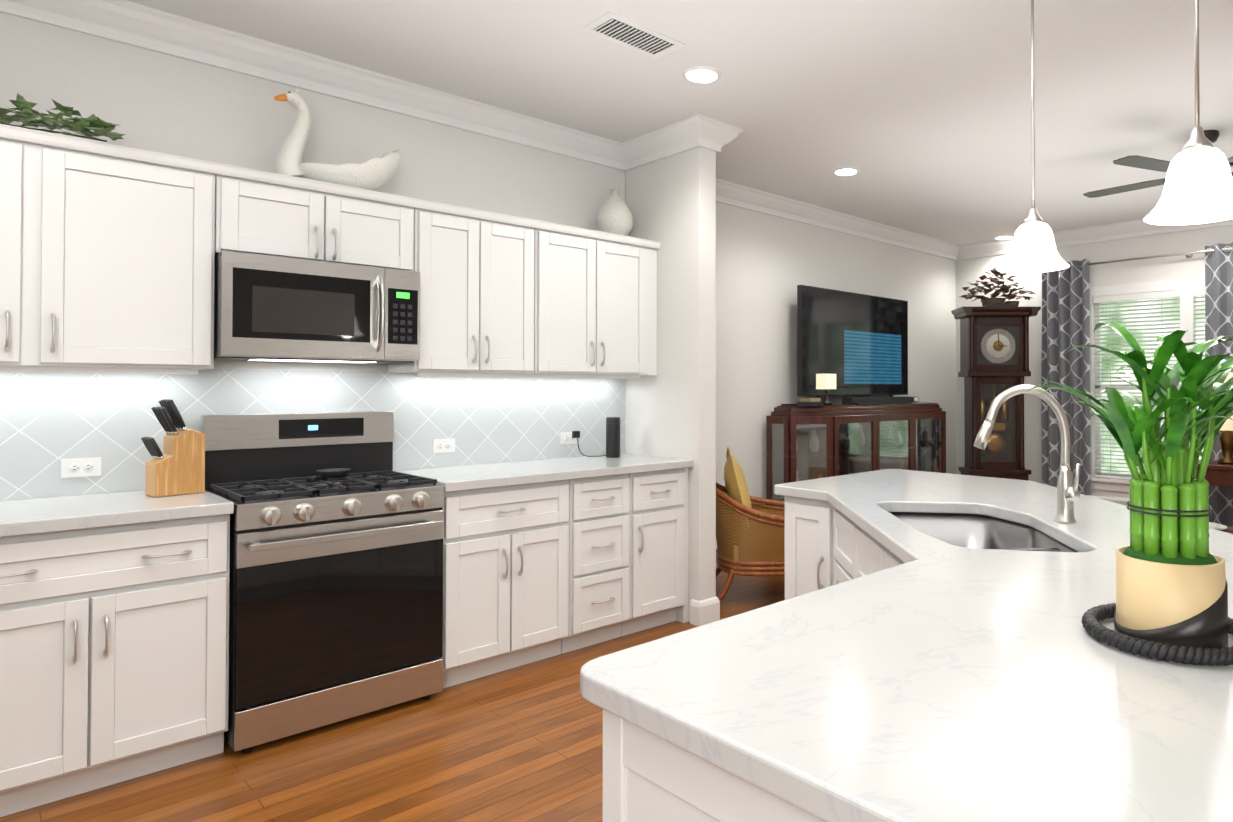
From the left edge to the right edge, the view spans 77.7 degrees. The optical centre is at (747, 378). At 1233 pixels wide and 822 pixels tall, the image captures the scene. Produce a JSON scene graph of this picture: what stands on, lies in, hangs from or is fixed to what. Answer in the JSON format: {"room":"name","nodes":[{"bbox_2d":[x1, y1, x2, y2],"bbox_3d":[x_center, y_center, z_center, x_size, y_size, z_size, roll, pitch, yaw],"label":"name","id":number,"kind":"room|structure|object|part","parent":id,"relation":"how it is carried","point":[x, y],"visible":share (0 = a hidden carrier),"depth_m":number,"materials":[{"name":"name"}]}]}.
{"room":"living room and kitchen","nodes":[
{"label":"living room and kitchen","id":0,"kind":"room"},
{"bbox_2d":[0,12,624,500],"bbox_3d":[-2.691,-0.047,2.860,0.120,2.845,5.640,-1,-1,44],"label":"wall","id":1,"kind":"structure","parent":0,"point":[160,102],"depth_m":3.33,"materials":[{"name":"paint"}]},
{"bbox_2d":[0,124,223,371],"bbox_3d":[-2.581,-0.443,2.644,0.338,0.800,1.116,-1,-1,44],"label":"upper cabinet","id":2,"kind":"object","parent":1,"relation":"attached to","point":[108,251],"depth_m":2.69,"materials":[{"name":"white wood"}]},
{"bbox_2d":[0,93,125,141],"bbox_3d":[-2.945,-0.915,2.225,1.700,0.114,0.310,1,-1,-41],"label":"ivy garland","id":3,"kind":"object","parent":2,"relation":"on","point":[27,114],"visible":0.96,"depth_m":2.62,"materials":[{"name":"green plant"}]},
{"bbox_2d":[0,369,625,500],"bbox_3d":[-2.649,0.200,2.809,0.008,0.490,5.390,-1,-1,44],"label":"tile backsplash","id":4,"kind":"structure","parent":1,"relation":"attached to","point":[49,422],"depth_m":3.37,"materials":[{"name":"white tile"}]},
{"bbox_2d":[61,457,100,477],"bbox_3d":[-2.559,0.341,2.888,0.009,0.072,0.116,-1,-1,44],"label":"electrical outlet plate","id":5,"kind":"object","parent":4,"relation":"attached to","point":[79,467],"visible":1,"depth_m":2.88,"materials":[{"name":"white plastic"}]},
{"bbox_2d":[433,438,454,452],"bbox_3d":[-1.576,0.348,3.903,0.009,0.072,0.116,-1,-1,44],"label":"electrical outlet plate","id":6,"kind":"object","parent":4,"relation":"attached to","point":[443,445],"visible":1,"depth_m":3.90,"materials":[{"name":"white plastic"}]},
{"bbox_2d":[561,432,577,443],"bbox_3d":[-1.053,0.350,4.443,0.009,0.072,0.116,-1,-1,44],"label":"electrical outlet plate","id":7,"kind":"object","parent":4,"relation":"attached to","point":[566,438],"visible":0.9,"depth_m":4.43,"materials":[{"name":"white plastic"}]},
{"bbox_2d":[0,0,633,170],"bbox_3d":[-2.571,-1.404,2.837,0.109,0.132,5.270,-1,-1,44],"label":"crown molding","id":8,"kind":"structure","parent":1,"relation":"attached to","point":[158,30],"depth_m":3.39,"materials":[{"name":"white"}]},
{"bbox_2d":[220,164,419,271],"bbox_3d":[-1.924,-0.663,3.325,0.338,0.343,0.764,-1,-1,44],"label":"upper cabinet","id":9,"kind":"object","parent":1,"relation":"attached to","point":[262,212],"depth_m":3.18,"materials":[{"name":"white wood"}]},
{"bbox_2d":[214,251,419,363],"bbox_3d":[-1.877,-0.281,3.274,0.470,0.412,0.756,-1,-1,44],"label":"over-the-range microwave","id":10,"kind":"object","parent":9,"relation":"attached to","point":[274,308],"visible":1,"depth_m":3.12,"materials":[{"name":"silver metal"}]},
{"bbox_2d":[274,89,399,189],"bbox_3d":[-1.826,-1.044,3.360,0.501,0.416,0.210,1,-1,-36],"label":"figurine","id":11,"kind":"object","parent":9,"relation":"on","point":[373,173],"visible":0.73,"depth_m":3.26,"materials":[{"name":"white ceramic"}]},
{"bbox_2d":[388,199,551,375],"bbox_3d":[-1.415,-0.428,3.848,0.338,0.800,0.693,-1,-1,44],"label":"upper cabinet","id":12,"kind":"object","parent":1,"relation":"attached to","point":[486,276],"depth_m":3.71,"materials":[{"name":"white wood"}]},
{"bbox_2d":[552,223,660,378],"bbox_3d":[-0.964,-0.422,4.314,0.338,0.800,0.891,-1,-1,44],"label":"upper cabinet","id":13,"kind":"object","parent":1,"relation":"attached to","point":[604,284],"depth_m":4.23,"materials":[{"name":"white wood"}]},
{"bbox_2d":[596,189,633,235],"bbox_3d":[-0.790,-0.969,4.462,0.224,0.297,0.224,-1,-1,44],"label":"vase","id":14,"kind":"object","parent":13,"relation":"on","point":[614,215],"visible":0.88,"depth_m":4.38,"materials":[{"name":"white ceramic"}]},
{"bbox_2d":[0,568,784,821],"bbox_3d":[1.075,1.420,2.404,6.700,0.100,10.250,-1,-1,44],"label":"floor","id":15,"kind":"structure","parent":0,"point":[523,743],"depth_m":2.65,"materials":[{"name":"brown wood"}]},
{"bbox_2d":[0,516,229,816],"bbox_3d":[-2.381,0.930,2.625,0.628,0.887,0.841,-1,-1,44],"label":"base cabinet","id":16,"kind":"object","parent":15,"relation":"on","point":[114,636],"depth_m":2.48,"materials":[{"name":"white wood"}]},
{"bbox_2d":[0,490,233,539],"bbox_3d":[-3.179,0.453,1.786,0.645,0.042,3.168,-1,-1,44],"label":"countertop","id":17,"kind":"structure","parent":16,"relation":"on","point":[35,516],"depth_m":2.56,"materials":[{"name":"white stone"}]},
{"bbox_2d":[141,399,204,496],"bbox_3d":[-2.216,0.262,2.899,0.130,0.366,0.177,-1,-1,36],"label":"knife block","id":18,"kind":"object","parent":17,"relation":"on","point":[177,467],"visible":1,"depth_m":2.87,"materials":[{"name":"brown wood"}]},
{"bbox_2d":[200,411,444,753],"bbox_3d":[-1.778,0.766,3.170,0.687,1.225,0.758,-1,-1,44],"label":"range","id":19,"kind":"object","parent":15,"relation":"on","point":[336,570],"visible":0.98,"depth_m":3.00,"materials":[{"name":"silver metal"}]},
{"bbox_2d":[441,480,575,687],"bbox_3d":[-1.324,0.943,3.716,0.628,0.887,0.645,-1,-1,44],"label":"base cabinet","id":20,"kind":"object","parent":15,"relation":"on","point":[509,554],"depth_m":3.49,"materials":[{"name":"white wood"}]},
{"bbox_2d":[396,453,692,491],"bbox_3d":[-1.040,0.480,3.995,0.645,0.042,1.437,-1,-1,44],"label":"countertop","id":21,"kind":"structure","parent":20,"relation":"on","point":[465,478],"depth_m":3.78,"materials":[{"name":"white stone"}]},
{"bbox_2d":[572,417,619,457],"bbox_3d":[-0.883,0.347,4.457,0.216,0.235,0.228,-1,-1,44],"label":"speaker","id":22,"kind":"object","parent":21,"relation":"on","point":[612,437],"visible":0.96,"depth_m":4.42},
{"bbox_2d":[576,472,647,649],"bbox_3d":[-0.971,0.948,4.081,0.628,0.887,0.515,-1,-1,44],"label":"base cabinet","id":23,"kind":"object","parent":15,"relation":"on","point":[612,511],"depth_m":3.92,"materials":[{"name":"white wood"}]},
{"bbox_2d":[648,468,688,628],"bbox_3d":[-0.696,0.951,4.365,0.628,0.887,0.421,-1,-1,44],"label":"base cabinet","id":24,"kind":"object","parent":15,"relation":"on","point":[668,492],"depth_m":4.19,"materials":[{"name":"white wood"}]},
{"bbox_2d":[603,713,811,821],"bbox_3d":[0.506,0.923,2.179,1.895,0.889,2.553,-1,-1,44],"label":"kitchen island","id":25,"kind":"object","parent":15,"relation":"on","point":[644,781],"depth_m":1.01,"materials":[{"name":"white painted wood"},{"name":"quartz"},{"name":"brushed nickel"}]},
{"bbox_2d":[580,469,1232,821],"bbox_3d":[0.613,0.456,2.104,2.242,0.040,2.652,-1,-1,44],"label":"island countertop","id":26,"kind":"structure","parent":25,"relation":"on","point":[927,655],"depth_m":1.06,"materials":[{"name":"white stone"}]},
{"bbox_2d":[889,512,1076,551],"bbox_3d":[0.680,0.574,2.314,0.904,0.189,0.759,-1,-1,44],"label":"sink","id":27,"kind":"object","parent":26,"relation":"in","point":[976,530],"depth_m":2.65,"materials":[{"name":"silver metal"}]},
{"bbox_2d":[973,385,1079,522],"bbox_3d":[0.863,0.228,2.290,0.269,0.420,0.241,-1,-1,44],"label":"faucet","id":28,"kind":"object","parent":26,"relation":"on","point":[1067,492],"depth_m":2.29,"materials":[{"name":"silver metal"}]},
{"bbox_2d":[1023,323,1232,665],"bbox_3d":[0.702,0.163,1.251,0.396,0.524,0.358,-1,-1,44],"label":"bamboo plant","id":29,"kind":"object","parent":26,"relation":"on","point":[1170,604],"visible":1,"depth_m":1.18,"materials":[{"name":"green plant"}]},
{"bbox_3d":[0.687,0.348,1.226,0.162,0.149,0.162,-1,-1,44],"label":"pot","id":30,"kind":"part","parent":29,"relation":"part of","materials":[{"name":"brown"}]},
{"bbox_2d":[716,446,784,601],"bbox_3d":[0.149,0.917,4.845,0.866,0.992,0.734,0,-1,-6],"label":"rattan chair","id":31,"kind":"object","parent":15,"relation":"on","point":[750,536],"visible":0.77,"depth_m":4.54,"materials":[{"name":"brown wicker"}]},
{"bbox_2d":[724,446,751,526],"bbox_3d":[-0.065,0.728,4.806,0.177,0.614,0.606,0,-1,-6],"label":"pillow","id":32,"kind":"object","parent":31,"relation":"on","point":[737,503],"depth_m":4.60,"materials":[{"name":"yellow fabric"}]},
{"bbox_2d":[763,402,946,506],"bbox_3d":[1.062,0.820,6.467,0.500,1.200,2.200,-1,-1,44],"label":"console","id":33,"kind":"object","parent":15,"relation":"on","point":[803,443],"visible":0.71,"depth_m":6.09,"materials":[{"name":"brown wood"}]},
{"bbox_2d":[781,374,918,405],"bbox_3d":[0.927,0.093,6.322,0.340,0.249,1.610,-1,-1,44],"label":"accessories","id":34,"kind":"object","parent":33,"relation":"on","point":[826,382],"visible":0.98,"depth_m":5.88,"materials":[{"name":"black plastic"}]},
{"bbox_2d":[797,285,907,404],"bbox_3d":[0.945,-0.258,6.503,0.220,0.954,1.550,-1,-1,44],"label":"television","id":35,"kind":"object","parent":33,"relation":"on","point":[799,340],"depth_m":6.41,"materials":[{"name":"black plastic"}]},
{"bbox_3d":[0.962,-0.297,6.488,0.002,0.860,1.534,-1,-1,44],"label":"tv set screen","id":36,"kind":"part","parent":35,"relation":"part of","materials":[{"name":"black glass"}]},
{"bbox_2d":[951,267,1040,480],"bbox_3d":[2.391,0.173,7.291,0.748,2.515,0.512,0,-1,-1],"label":"grandfather clock","id":37,"kind":"object","parent":15,"relation":"on","point":[994,347],"visible":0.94,"depth_m":7.16,"materials":[{"name":"brown wood"}]},
{"bbox_3d":[2.388,0.139,7.161,0.410,1.300,0.026,0,-1,-1],"label":"glass","id":38,"kind":"part","parent":37,"relation":"part of","materials":[{"name":"brown"}]},
{"bbox_2d":[982,298,1018,306],"bbox_3d":[2.461,-0.726,7.308,0.370,0.100,0.214,0,-1,-1],"label":"planter","id":39,"kind":"object","parent":37,"relation":"on","point":[985,301],"depth_m":7.25,"materials":[{"name":"brown metal"}]},
{"bbox_2d":[1087,495,1129,505],"bbox_3d":[1.619,0.983,3.475,0.660,0.800,0.659,-1,-1,44],"label":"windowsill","id":40,"kind":"structure","parent":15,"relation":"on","point":[1120,500],"depth_m":3.66,"materials":[{"name":"white wood"}]},
{"bbox_2d":[1196,372,1232,486],"bbox_3d":[4.031,0.681,5.776,1.270,1.461,0.475,-1,-1,44],"label":"console table","id":41,"kind":"object","parent":15,"relation":"on","point":[1219,472],"visible":0.25,"depth_m":5.88,"materials":[{"name":"brown wood"}]},
{"bbox_2d":[1217,372,1232,463],"bbox_3d":[3.922,0.312,5.889,0.752,0.720,0.470,-1,-1,44],"label":"lamp","id":42,"kind":"object","parent":41,"relation":"on","point":[1226,438],"depth_m":5.94,"materials":[{"name":"brown metal"}]},
{"bbox_2d":[1209,522,1232,533],"bbox_3d":[2.437,1.093,4.088,0.430,0.596,0.430,-1,-1,44],"label":"round side table","id":43,"kind":"object","parent":15,"relation":"on","point":[1221,527],"visible":0.08,"depth_m":4.07,"materials":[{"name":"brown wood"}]},
{"bbox_2d":[625,147,715,621],"bbox_3d":[-0.480,-0.026,4.554,0.700,2.845,0.130,-1,-1,44],"label":"wall","id":44,"kind":"structure","parent":0,"point":[670,201],"depth_m":4.36,"materials":[{"name":"paint"}]},
{"bbox_2d":[620,114,719,167],"bbox_3d":[-0.478,-1.384,4.409,0.689,0.132,0.119,-1,-1,44],"label":"crown molding","id":45,"kind":"structure","parent":44,"relation":"attached to","point":[698,130],"depth_m":4.36,"materials":[{"name":"white wood"}]},
{"bbox_2d":[690,597,719,622],"bbox_3d":[-0.476,1.330,4.616,0.836,0.135,0.042,-1,-1,44],"label":"baseboard","id":46,"kind":"structure","parent":44,"relation":"attached to","point":[704,612],"depth_m":4.27,"materials":[{"name":"white wood"}]},
{"bbox_2d":[708,123,742,152],"bbox_3d":[-0.369,-1.382,4.629,0.839,0.132,0.109,-1,-1,44],"label":"crown molding","id":47,"kind":"structure","parent":44,"relation":"attached to","point":[728,132],"depth_m":4.34,"materials":[{"name":"white"}]},
{"bbox_2d":[126,0,1232,244],"bbox_3d":[1.075,-1.525,2.440,6.700,0.100,10.250,-1,-1,44],"label":"ceiling","id":48,"kind":"structure","parent":0,"point":[916,114],"depth_m":3.68,"materials":[{"name":"paint"}]},
{"bbox_2d":[582,11,685,58],"bbox_3d":[-0.483,-1.461,3.217,0.200,0.009,0.400,-1,-1,44],"label":"ceiling vent","id":49,"kind":"object","parent":48,"relation":"in","point":[620,30],"visible":1,"depth_m":3.20,"materials":[{"name":"white metal"}]},
{"bbox_2d":[683,66,720,82],"bbox_3d":[-0.221,-1.454,3.603,0.184,0.012,0.184,-1,-1,44],"label":"recessed light","id":50,"kind":"object","parent":48,"relation":"in","point":[702,74],"visible":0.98,"depth_m":3.58,"materials":[{"name":"white plastic"}]},
{"bbox_2d":[833,167,858,174],"bbox_3d":[0.680,-1.435,5.209,0.184,0.012,0.184,-1,-1,44],"label":"recessed light","id":51,"kind":"object","parent":48,"relation":"in","point":[846,171],"visible":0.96,"depth_m":5.19,"materials":[{"name":"white"}]},
{"bbox_2d":[994,235,1013,238],"bbox_3d":[2.553,-1.406,7.487,0.184,0.012,0.184,-1,-1,44],"label":"recessed light","id":52,"kind":"object","parent":48,"relation":"in","point":[1004,237],"visible":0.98,"depth_m":7.46,"materials":[{"name":"white"}]},
{"bbox_2d":[998,0,1069,272],"bbox_3d":[1.004,-0.930,2.647,0.236,1.084,0.236,-1,-1,44],"label":"pendant light","id":53,"kind":"object","parent":48,"relation":"hanging from","point":[1033,249],"visible":1,"depth_m":2.61,"materials":[{"name":"white glass"}]},
{"bbox_2d":[1083,130,1232,197],"bbox_3d":[2.686,-1.228,4.490,1.322,0.443,1.359,-1,-1,44],"label":"ceiling fan","id":54,"kind":"object","parent":48,"relation":"hanging from","point":[1148,163],"visible":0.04,"depth_m":4.39,"materials":[{"name":"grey metal"}]},
{"bbox_2d":[1143,0,1232,224],"bbox_3d":[1.095,-0.940,1.836,0.236,1.084,0.236,-1,-1,44],"label":"pendant light","id":55,"kind":"object","parent":48,"relation":"hanging from","point":[1198,187],"visible":1,"depth_m":1.80,"materials":[{"name":"white glass"}]},
{"bbox_2d":[625,171,955,548],"bbox_3d":[0.730,-0.002,6.500,0.270,2.845,4.610,-1,-1,44],"label":"wall","id":56,"kind":"structure","parent":0,"point":[766,264],"depth_m":6.08,"materials":[{"name":"paint"}]},
{"bbox_2d":[716,178,959,259],"bbox_3d":[0.716,-1.359,6.447,0.109,0.132,4.230,-1,-1,44],"label":"crown molding","id":57,"kind":"structure","parent":56,"relation":"attached to","point":[729,193],"depth_m":6.39,"materials":[{"name":"white wood"}]},
{"bbox_2d":[956,225,1232,497],"bbox_3d":[4.554,-0.009,5.922,6.570,2.845,0.120,-1,-1,44],"label":"wall","id":58,"kind":"structure","parent":0,"point":[970,270],"depth_m":7.18,"materials":[{"name":"paint"}]},
{"bbox_2d":[960,219,1232,259],"bbox_3d":[4.432,-1.366,5.898,6.210,0.132,0.109,-1,-1,44],"label":"crown molding","id":59,"kind":"structure","parent":58,"relation":"attached to","point":[1135,228],"depth_m":7.03,"materials":[{"name":"white"}]},
{"bbox_2d":[1041,242,1232,526],"bbox_3d":[3.816,0.137,6.452,2.712,2.525,0.141,-1,-1,44],"label":"curtains","id":60,"kind":"object","parent":58,"relation":"attached to","point":[1065,310],"visible":0.56,"depth_m":7.10,"materials":[{"name":"grey fabric"}]},
{"bbox_2d":[1090,277,1204,491],"bbox_3d":[3.840,0.081,6.556,1.760,1.900,0.140,-1,-1,44],"label":"window","id":61,"kind":"structure","parent":58,"relation":"in","point":[1185,287],"depth_m":6.91,"materials":[{"name":"white"}]},
{"bbox_2d":[1093,288,1204,479],"bbox_3d":[3.833,0.070,6.549,1.564,1.693,0.050,-1,-1,44],"label":"window blinds","id":62,"kind":"object","parent":61,"relation":"attached to","point":[1159,295],"visible":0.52,"depth_m":6.88,"materials":[{"name":"white plastic"}]},
{"label":"outside","id":63,"kind":"structure","parent":0,"visible":0},
{"bbox_2d":[1101,295,1204,473],"bbox_3d":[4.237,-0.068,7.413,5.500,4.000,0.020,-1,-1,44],"label":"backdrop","id":64,"kind":"structure","parent":63,"point":[1125,375],"depth_m":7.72,"materials":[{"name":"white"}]}
]}

